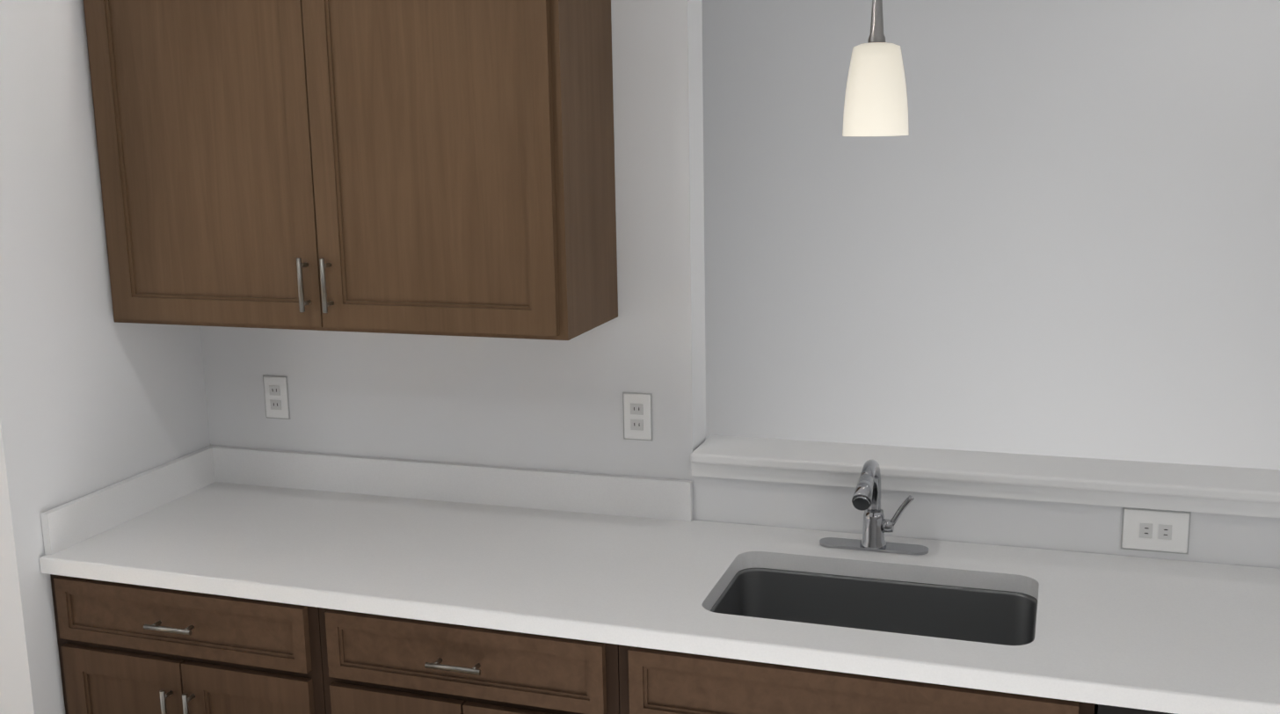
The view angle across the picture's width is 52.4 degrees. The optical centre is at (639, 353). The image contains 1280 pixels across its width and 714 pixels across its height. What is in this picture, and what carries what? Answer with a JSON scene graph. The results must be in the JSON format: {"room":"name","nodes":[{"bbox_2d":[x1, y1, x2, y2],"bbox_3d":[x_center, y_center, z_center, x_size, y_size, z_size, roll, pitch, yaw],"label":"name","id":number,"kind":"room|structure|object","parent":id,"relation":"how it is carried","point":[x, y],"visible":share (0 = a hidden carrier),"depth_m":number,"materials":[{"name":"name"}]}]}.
{"room":"kitchen","nodes":[
{"label":"kitchen","id":0,"kind":"room"},
{"bbox_2d":[0,0,210,713],"bbox_3d":[-1.308,-0.179,3.946,0.400,2.800,2.090,2,11,18],"label":"wall","id":1,"kind":"structure","parent":0,"point":[94,396],"depth_m":3.08,"materials":[{"name":"grey paint"}]},
{"bbox_2d":[200,0,1279,568],"bbox_3d":[0.271,-0.061,3.167,3.092,2.800,0.120,2,11,18],"label":"wall","id":2,"kind":"structure","parent":0,"point":[549,404],"depth_m":3.23,"materials":[{"name":"grey paint"}]},
{"bbox_2d":[262,374,290,419],"bbox_3d":[-0.995,0.118,3.556,0.076,0.121,0.009,2,11,18],"label":"outlet","id":3,"kind":"object","parent":2,"relation":"attached to","point":[276,396],"visible":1,"depth_m":3.55,"materials":[{"name":"white plastic"}]},
{"bbox_2d":[83,0,618,340],"bbox_3d":[-0.705,-0.543,3.119,1.222,0.942,0.395,2,11,18],"label":"upper cabinet","id":4,"kind":"object","parent":2,"relation":"attached to","point":[435,167],"visible":1,"depth_m":2.97,"materials":[{"name":"brown wood"}]},
{"bbox_2d":[40,444,693,555],"bbox_3d":[-0.638,0.393,3.148,1.407,0.100,0.644,2,11,18],"label":"backsplash","id":5,"kind":"structure","parent":2,"relation":"attached to","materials":[{"name":"stone"}]},
{"bbox_2d":[622,392,652,441],"bbox_3d":[-0.007,0.155,3.233,0.076,0.121,0.009,2,11,18],"label":"outlet","id":6,"kind":"object","parent":2,"relation":"attached to","point":[637,416],"visible":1,"depth_m":3.23,"materials":[{"name":"white plastic"}]},
{"bbox_2d":[686,0,705,449],"bbox_3d":[0.133,-0.609,3.105,0.002,1.694,0.124,2,11,18],"label":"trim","id":7,"kind":"structure","parent":2,"relation":"attached to","point":[695,147],"depth_m":3.16,"materials":[{"name":"grey paint"}]},
{"bbox_2d":[690,435,1279,517],"bbox_3d":[0.968,0.289,3.003,1.719,0.062,0.196,2,11,18],"label":"ledge","id":8,"kind":"structure","parent":2,"relation":"on","point":[1236,490],"depth_m":2.99,"materials":[{"name":"white paint"}]},
{"bbox_2d":[1120,507,1191,554],"bbox_3d":[1.146,0.393,2.894,0.141,0.098,0.009,2,11,18],"label":"outlet","id":9,"kind":"object","parent":2,"relation":"attached to","point":[1156,530],"visible":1,"depth_m":2.89,"materials":[{"name":"white plastic"}]},
{"bbox_2d":[701,0,1279,469],"bbox_3d":[1.222,-0.289,4.263,5.000,2.800,0.120,2,11,18],"label":"wall","id":10,"kind":"structure","parent":0,"point":[1046,227],"depth_m":4.19,"materials":[{"name":"grey paint"}]},
{"bbox_3d":[-1.688,1.645,2.164,13.070,0.100,9.200,2,11,18],"label":"floor","id":11,"kind":"structure","parent":0,"visible":0},
{"bbox_2d":[39,444,1279,713],"bbox_3d":[0.597,0.846,2.781,4.017,1.151,0.750,2,11,18],"label":"base unit","id":12,"kind":"object","parent":11,"relation":"on","point":[210,578],"visible":1,"depth_m":2.55,"materials":[{"name":"white stone"}]},
{"bbox_2d":[618,535,1095,713],"bbox_3d":[0.489,0.971,2.842,0.908,0.885,0.723,2,11,18],"label":"sink cabinet","id":13,"kind":"object","parent":12,"relation":"in","point":[655,677],"depth_m":2.60,"materials":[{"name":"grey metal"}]},
{"bbox_2d":[819,458,929,555],"bbox_3d":[0.510,0.352,2.907,0.250,0.225,0.232,2,11,18],"label":"faucet","id":14,"kind":"object","parent":12,"relation":"on","point":[867,495],"depth_m":2.98,"materials":[{"name":"silver metal"}]},
{"bbox_3d":[-1.950,-1.092,1.003,13.070,0.120,7.880,2,11,18],"label":"ceiling","id":15,"kind":"structure","parent":0,"visible":0},
{"bbox_2d":[842,0,908,136],"bbox_3d":[0.456,-0.887,2.481,0.140,0.927,0.140,2,11,18],"label":"pendant light","id":16,"kind":"object","parent":15,"relation":"hanging from","point":[876,100],"visible":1,"depth_m":2.51,"materials":[{"name":"white glass"}]}
]}

